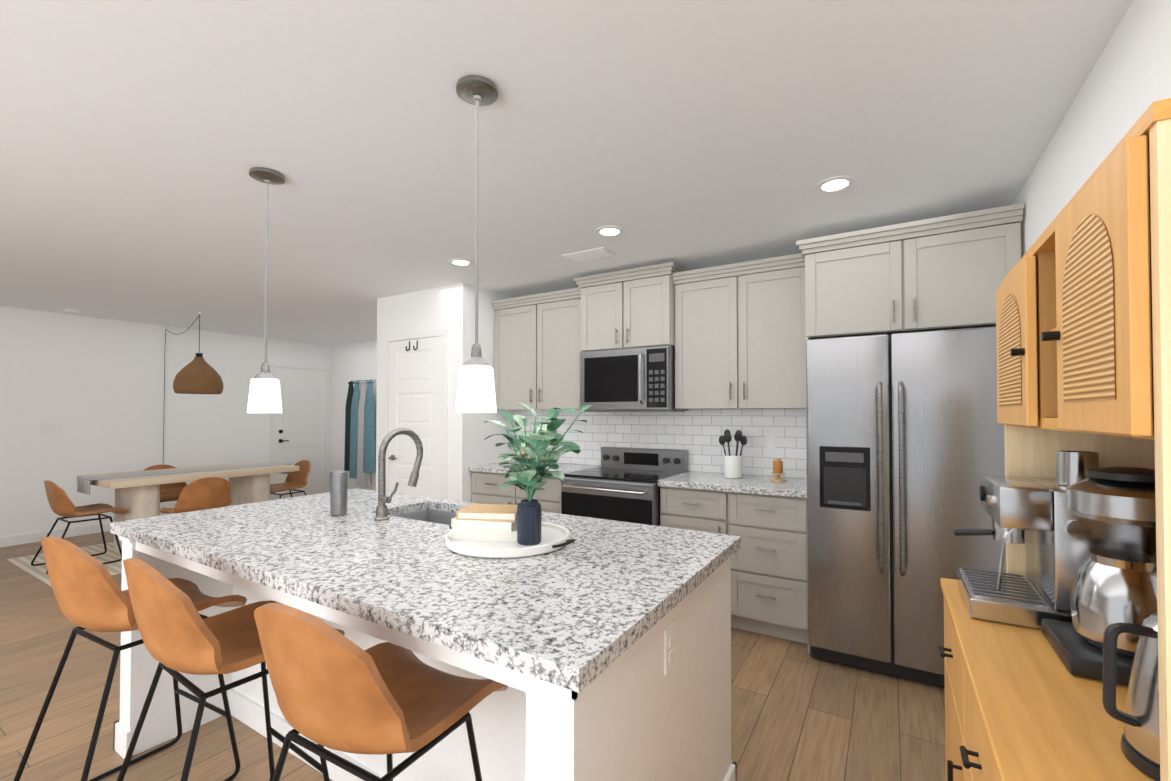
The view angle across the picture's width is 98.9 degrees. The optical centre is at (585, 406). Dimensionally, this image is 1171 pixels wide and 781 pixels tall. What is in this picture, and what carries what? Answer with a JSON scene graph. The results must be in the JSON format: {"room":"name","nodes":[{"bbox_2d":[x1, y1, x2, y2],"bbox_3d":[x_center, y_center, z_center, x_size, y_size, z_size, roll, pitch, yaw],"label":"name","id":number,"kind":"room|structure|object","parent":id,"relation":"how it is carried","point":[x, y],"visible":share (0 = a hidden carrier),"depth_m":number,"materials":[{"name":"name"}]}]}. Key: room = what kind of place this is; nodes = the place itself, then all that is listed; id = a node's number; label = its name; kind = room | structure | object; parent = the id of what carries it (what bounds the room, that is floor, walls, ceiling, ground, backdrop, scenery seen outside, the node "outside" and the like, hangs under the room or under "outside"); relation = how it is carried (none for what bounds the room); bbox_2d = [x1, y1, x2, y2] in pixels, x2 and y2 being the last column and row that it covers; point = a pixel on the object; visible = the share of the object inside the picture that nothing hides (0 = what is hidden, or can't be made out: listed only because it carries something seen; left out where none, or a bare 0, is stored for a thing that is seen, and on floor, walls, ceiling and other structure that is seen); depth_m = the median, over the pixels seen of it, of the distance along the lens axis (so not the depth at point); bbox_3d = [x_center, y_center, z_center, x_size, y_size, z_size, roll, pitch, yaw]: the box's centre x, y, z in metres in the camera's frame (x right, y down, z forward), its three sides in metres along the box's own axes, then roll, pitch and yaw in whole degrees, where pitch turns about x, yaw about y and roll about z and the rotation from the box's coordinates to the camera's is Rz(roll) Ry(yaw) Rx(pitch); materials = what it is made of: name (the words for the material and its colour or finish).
{"room":"dining room and kitchen","nodes":[
{"label":"dining room and kitchen","id":0,"kind":"room"},
{"bbox_2d":[0,306,330,536],"bbox_3d":[-6.026,0.210,5.171,0.100,2.470,7.050,-1,-1,31],"label":"wall","id":1,"kind":"structure","parent":0,"point":[94,386],"depth_m":5.84,"materials":[{"name":"paint"}]},
{"bbox_2d":[0,506,226,546],"bbox_3d":[-6.224,1.388,4.717,0.014,0.100,6.100,-1,-1,31],"label":"baseboard","id":2,"kind":"structure","parent":1,"relation":"attached to","point":[38,536],"depth_m":5.43,"materials":[{"name":"white wood"}]},
{"bbox_2d":[270,362,329,499],"bbox_3d":[-4.371,0.424,7.725,0.068,2.120,0.900,-1,-1,31],"label":"door","id":3,"kind":"structure","parent":1,"relation":"attached to","point":[299,427],"depth_m":7.76,"materials":[{"name":"white metal"}]},
{"bbox_2d":[330,341,376,490],"bbox_3d":[-2.635,0.242,7.293,3.690,2.470,0.100,-1,-1,31],"label":"wall","id":4,"kind":"structure","parent":0,"point":[350,362],"depth_m":7.97,"materials":[{"name":"paint"}]},
{"bbox_2d":[344,378,376,485],"bbox_3d":[-3.404,0.387,7.594,0.750,1.610,0.174,-1,-1,31],"label":"coats","id":5,"kind":"object","parent":4,"relation":"hanging from","point":[359,463],"visible":1,"depth_m":7.50,"materials":[{"name":"blue fabric"}]},
{"bbox_2d":[376,283,515,502],"bbox_3d":[-1.033,0.211,5.289,1.130,2.470,1.860,-1,-1,31],"label":"wall","id":6,"kind":"structure","parent":0,"point":[451,308],"depth_m":4.39,"materials":[{"name":"paint"}]},
{"bbox_2d":[384,328,447,498],"bbox_3d":[-1.547,0.384,4.469,0.820,2.100,0.067,-1,-1,31],"label":"door","id":7,"kind":"structure","parent":6,"relation":"attached to","point":[416,384],"depth_m":4.47,"materials":[{"name":"white wood"}]},
{"bbox_2d":[0,531,945,780],"bbox_3d":[-2.390,1.437,3.000,8.550,0.050,7.150,-1,-1,31],"label":"floor","id":8,"kind":"structure","parent":0,"point":[799,712],"depth_m":2.25,"materials":[{"name":"brown wood"}]},
{"bbox_2d":[7,542,121,586],"bbox_3d":[-4.106,1.443,5.413,1.410,0.009,2.610,-1,-1,31],"label":"rug","id":9,"kind":"object","parent":8,"relation":"on","point":[39,571],"visible":0.21,"depth_m":4.60,"materials":[{"name":"beige fabric"}]},
{"bbox_2d":[31,480,127,573],"bbox_3d":[-4.565,1.036,4.539,0.483,0.773,0.535,-1,-1,31],"label":"dining chair","id":10,"kind":"object","parent":9,"relation":"on","point":[60,503],"visible":0.94,"depth_m":4.42,"materials":[{"name":"leather"}]},
{"bbox_2d":[143,465,186,501],"bbox_3d":[-4.668,1.052,5.591,0.535,0.773,0.483,-1,-1,31],"label":"dining chair","id":11,"kind":"object","parent":9,"relation":"on","point":[171,492],"visible":0.21,"depth_m":5.69,"materials":[{"name":"leather"}]},
{"bbox_2d":[77,462,298,553],"bbox_3d":[-4.117,1.056,5.314,0.920,0.758,1.768,-1,-1,31],"label":"dining table","id":12,"kind":"object","parent":9,"relation":"on","point":[137,494],"visible":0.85,"depth_m":4.91,"materials":[{"name":"brown wood"}]},
{"bbox_2d":[160,477,231,513],"bbox_3d":[-3.618,1.039,4.683,0.535,0.773,0.483,-1,-1,31],"label":"dining chair","id":13,"kind":"object","parent":9,"relation":"on","point":[206,493],"visible":0.77,"depth_m":4.55,"materials":[{"name":"leather"}]},
{"bbox_2d":[270,460,310,498],"bbox_3d":[-3.625,1.060,6.085,0.483,0.773,0.535,-1,-1,31],"label":"dining chair","id":14,"kind":"object","parent":9,"relation":"on","point":[294,480],"visible":0.75,"depth_m":6.21,"materials":[{"name":"leather"}]},
{"bbox_2d":[13,536,246,780],"bbox_3d":[-1.601,0.907,1.790,0.483,0.968,0.538,0,-1,27],"label":"stool","id":15,"kind":"object","parent":8,"relation":"on","point":[89,593],"visible":0.67,"depth_m":1.60,"materials":[{"name":"leather"}]},
{"bbox_2d":[117,557,344,780],"bbox_3d":[-1.095,0.903,1.529,0.483,0.968,0.538,-1,-1,34],"label":"stool","id":16,"kind":"object","parent":8,"relation":"on","point":[178,632],"visible":0.79,"depth_m":1.34,"materials":[{"name":"leather"}]},
{"bbox_2d":[254,603,507,780],"bbox_3d":[-0.506,0.898,1.206,0.483,0.968,0.538,0,-1,29],"label":"stool","id":17,"kind":"object","parent":8,"relation":"on","point":[334,689],"visible":1,"depth_m":1.02,"materials":[{"name":"leather"}]},
{"bbox_2d":[113,508,736,780],"bbox_3d":[-0.687,0.954,1.928,2.228,0.878,1.082,-1,-1,31],"label":"kitchen island","id":18,"kind":"object","parent":8,"relation":"on","point":[662,712],"depth_m":1.48,"materials":[{"name":"wood"}]},
{"bbox_2d":[110,488,740,695],"bbox_3d":[-0.689,0.495,1.933,2.260,0.040,1.110,-1,-1,31],"label":"island countertop","id":19,"kind":"structure","parent":18,"relation":"on","point":[563,617],"depth_m":1.42,"materials":[{"name":"white stone"}]},
{"bbox_2d":[330,471,347,515],"bbox_3d":[-1.086,0.383,2.206,0.074,0.190,0.074,-1,-1,31],"label":"tumbler","id":20,"kind":"object","parent":19,"relation":"on","point":[338,491],"visible":1,"depth_m":2.18,"materials":[{"name":"metal"}]},
{"bbox_2d":[445,403,592,558],"bbox_3d":[-0.257,0.229,1.743,0.529,0.484,0.432,-1,-1,31],"label":"decorative tray","id":21,"kind":"object","parent":19,"relation":"on","point":[519,530],"visible":1,"depth_m":1.68,"materials":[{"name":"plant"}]},
{"bbox_2d":[472,473,560,513],"bbox_3d":[-0.407,0.990,4.280,0.966,0.879,0.606,-1,-1,31],"label":"base cabinet","id":22,"kind":"object","parent":8,"relation":"on","point":[485,486],"depth_m":4.07,"materials":[{"name":"grey wood"}]},
{"bbox_2d":[469,461,600,473],"bbox_3d":[-0.415,0.530,4.276,0.967,0.040,0.638,-1,-1,31],"label":"countertop","id":23,"kind":"structure","parent":22,"relation":"on","point":[493,467],"depth_m":4.17,"materials":[{"name":"white stone"}]},
{"bbox_2d":[561,447,687,525],"bbox_3d":[0.292,0.875,3.772,0.748,1.073,0.734,-1,-1,31],"label":"range","id":24,"kind":"object","parent":8,"relation":"on","point":[620,484],"visible":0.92,"depth_m":3.60,"materials":[{"name":"metal"}]},
{"bbox_2d":[658,485,728,534],"bbox_3d":[0.851,0.978,3.515,0.460,0.879,0.606,-1,-1,31],"label":"base cabinet","id":25,"kind":"object","parent":8,"relation":"on","point":[702,510],"depth_m":3.25,"materials":[{"name":"grey wood"}]},
{"bbox_2d":[729,493,809,652],"bbox_3d":[1.220,0.975,3.292,0.528,0.879,0.606,-1,-1,31],"label":"base cabinet","id":26,"kind":"object","parent":8,"relation":"on","point":[764,517],"depth_m":3.01,"materials":[{"name":"grey wood"}]},
{"bbox_2d":[658,471,806,496],"bbox_3d":[1.043,0.517,3.390,0.925,0.040,0.638,-1,-1,31],"label":"countertop","id":27,"kind":"structure","parent":26,"relation":"on","point":[715,482],"depth_m":3.22,"materials":[{"name":"white stone"}]},
{"bbox_2d":[719,429,746,478],"bbox_3d":[1.026,0.330,3.486,0.184,0.334,0.158,-1,-1,31],"label":"utensil crock","id":28,"kind":"object","parent":27,"relation":"on","point":[732,466],"visible":1,"depth_m":3.44,"materials":[{"name":"white ceramic"}]},
{"bbox_2d":[770,458,785,481],"bbox_3d":[1.272,0.419,3.312,0.100,0.150,0.100,-1,-1,31],"label":"candle stand","id":29,"kind":"object","parent":27,"relation":"on","point":[778,467],"visible":1,"depth_m":3.29,"materials":[{"name":"brown wood"}]},
{"bbox_2d":[806,326,1005,687],"bbox_3d":[1.782,0.515,2.811,0.906,1.763,0.840,-1,-1,31],"label":"refrigerator","id":30,"kind":"object","parent":8,"relation":"on","point":[905,443],"visible":0.85,"depth_m":2.53,"materials":[{"name":"silver metal"}]},
{"bbox_2d":[939,98,1170,780],"bbox_3d":[0.948,0.518,0.920,0.459,1.720,0.930,-1,-1,31],"label":"hutch","id":31,"kind":"object","parent":8,"relation":"on","point":[1083,321],"visible":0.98,"depth_m":0.75,"materials":[{"name":"brown wood"}]},
{"bbox_2d":[954,451,1150,629],"bbox_3d":[1.055,0.293,1.176,0.302,0.379,0.288,-1,-1,31],"label":"espresso machine","id":32,"kind":"object","parent":31,"relation":"on","point":[1062,539],"visible":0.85,"depth_m":1.10,"materials":[{"name":"metal"}]},
{"bbox_2d":[1041,467,1156,685],"bbox_3d":[1.021,0.296,0.908,0.260,0.365,0.200,-1,-1,31],"label":"coffee maker","id":33,"kind":"object","parent":31,"relation":"on","point":[1110,586],"visible":0.81,"depth_m":0.89,"materials":[{"name":"black plastic"}]},
{"bbox_2d":[1102,612,1159,780],"bbox_3d":[0.786,0.366,0.647,0.184,0.216,0.144,-1,-1,31],"label":"kettle","id":34,"kind":"object","parent":31,"relation":"on","point":[1138,717],"visible":0.73,"depth_m":0.66,"materials":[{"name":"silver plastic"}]},
{"bbox_2d":[0,0,1132,345],"bbox_3d":[-2.390,-1.083,3.038,8.550,0.050,7.150,-1,-1,31],"label":"ceiling","id":35,"kind":"structure","parent":0,"point":[140,140],"depth_m":2.00,"materials":[{"name":"paint"}]},
{"bbox_2d":[65,309,81,313],"bbox_3d":[-5.463,-1.005,5.345,0.130,0.034,0.130,-1,-1,31],"label":"smoke detector","id":36,"kind":"object","parent":35,"relation":"attached to","point":[72,311],"visible":1,"depth_m":5.31,"materials":[{"name":"white plastic"}]},
{"bbox_2d":[163,311,222,460],"bbox_3d":[-4.660,-0.002,5.660,1.695,2.008,0.424,-1,-1,31],"label":"rattan pendant light","id":37,"kind":"object","parent":35,"relation":"hanging from","point":[198,374],"visible":0.98,"depth_m":5.23,"materials":[{"name":"brown wicker"}]},
{"bbox_2d":[247,167,284,412],"bbox_3d":[-1.465,-0.518,2.298,0.140,1.100,0.140,-1,-1,31],"label":"pendant light","id":38,"kind":"object","parent":35,"relation":"hanging from","point":[264,394],"visible":1,"depth_m":2.27,"materials":[{"name":"white glass"}]},
{"bbox_2d":[448,258,472,266],"bbox_3d":[-0.906,-1.044,3.640,0.180,0.009,0.180,-1,-1,31],"label":"recessed light","id":39,"kind":"object","parent":35,"relation":"in","point":[460,262],"visible":1,"depth_m":3.63,"materials":[{"name":"white plastic"}]},
{"bbox_2d":[455,75,497,412],"bbox_3d":[-0.367,-0.528,1.689,0.140,1.100,0.140,-1,-1,31],"label":"pendant light","id":40,"kind":"object","parent":35,"relation":"hanging from","point":[476,390],"visible":1,"depth_m":1.65,"materials":[{"name":"white glass"}]},
{"bbox_2d":[561,247,615,262],"bbox_3d":[0.022,-1.046,3.473,0.340,0.010,0.180,-1,-1,31],"label":"ceiling vent","id":41,"kind":"object","parent":35,"relation":"in","point":[590,254],"visible":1,"depth_m":3.45,"materials":[{"name":"white metal"}]},
{"bbox_2d":[595,226,624,236],"bbox_3d":[0.147,-1.053,3.023,0.180,0.009,0.180,-1,-1,31],"label":"recessed light","id":42,"kind":"object","parent":35,"relation":"in","point":[609,231],"visible":1,"depth_m":3.01,"materials":[{"name":"white plastic"}]},
{"bbox_2d":[815,176,855,193],"bbox_3d":[1.200,-1.063,2.407,0.180,0.009,0.180,-1,-1,31],"label":"recessed light","id":43,"kind":"object","parent":35,"relation":"in","point":[836,184],"visible":0.98,"depth_m":2.40,"materials":[{"name":"white plastic"}]},
{"bbox_2d":[569,409,798,477],"bbox_3d":[0.913,0.190,3.908,3.630,2.470,0.100,-1,-1,31],"label":"wall","id":44,"kind":"structure","parent":0,"point":[700,471],"depth_m":3.86,"materials":[{"name":"paint"}]},
{"bbox_2d":[493,291,579,409],"bbox_3d":[-0.337,-0.432,4.418,0.966,0.930,0.316,-1,-1,31],"label":"upper cabinet","id":45,"kind":"object","parent":44,"relation":"attached to","point":[537,357],"depth_m":4.27,"materials":[{"name":"grey wood"}]},
{"bbox_2d":[579,267,678,354],"bbox_3d":[0.382,-0.699,3.944,0.760,0.530,0.386,-1,-1,31],"label":"upper cabinet","id":46,"kind":"object","parent":44,"relation":"attached to","point":[624,311],"depth_m":3.75,"materials":[{"name":"grey wood"}]},
{"bbox_2d":[580,345,687,411],"bbox_3d":[0.363,-0.194,3.905,0.750,0.472,0.453,-1,-1,31],"label":"microwave","id":47,"kind":"object","parent":46,"relation":"attached to","point":[641,379],"visible":0.98,"depth_m":3.72,"materials":[{"name":"metal"}]},
{"bbox_2d":[516,409,805,477],"bbox_3d":[0.468,0.269,4.112,2.653,0.476,0.009,-1,-1,31],"label":"backsplash","id":48,"kind":"structure","parent":44,"relation":"attached to","point":[696,434],"depth_m":3.86,"materials":[{"name":"tile"}]},
{"bbox_2d":[765,435,775,450],"bbox_3d":[1.324,0.263,3.583,0.070,0.115,0.006,-1,-1,31],"label":"outlet","id":49,"kind":"object","parent":48,"relation":"attached to","point":[770,442],"visible":1,"depth_m":3.58,"materials":[{"name":"white plastic"}]},
{"bbox_2d":[675,259,805,408],"bbox_3d":[1.116,-0.453,3.535,0.915,0.945,0.316,-1,-1,31],"label":"upper cabinet","id":50,"kind":"object","parent":44,"relation":"attached to","point":[735,335],"depth_m":3.39,"materials":[{"name":"grey wood"}]},
{"bbox_2d":[799,211,1022,342],"bbox_3d":[1.847,-0.655,2.923,0.973,0.510,0.606,-1,-1,31],"label":"upper cabinet","id":51,"kind":"object","parent":44,"relation":"attached to","point":[948,276],"depth_m":2.65,"materials":[{"name":"grey wood"}]},
{"bbox_2d":[1013,0,1170,256],"bbox_3d":[1.221,0.143,0.825,0.100,2.470,7.150,-1,-1,31],"label":"wall","id":52,"kind":"structure","parent":0,"point":[1126,85],"depth_m":1.52,"materials":[{"name":"paint"}]}
]}

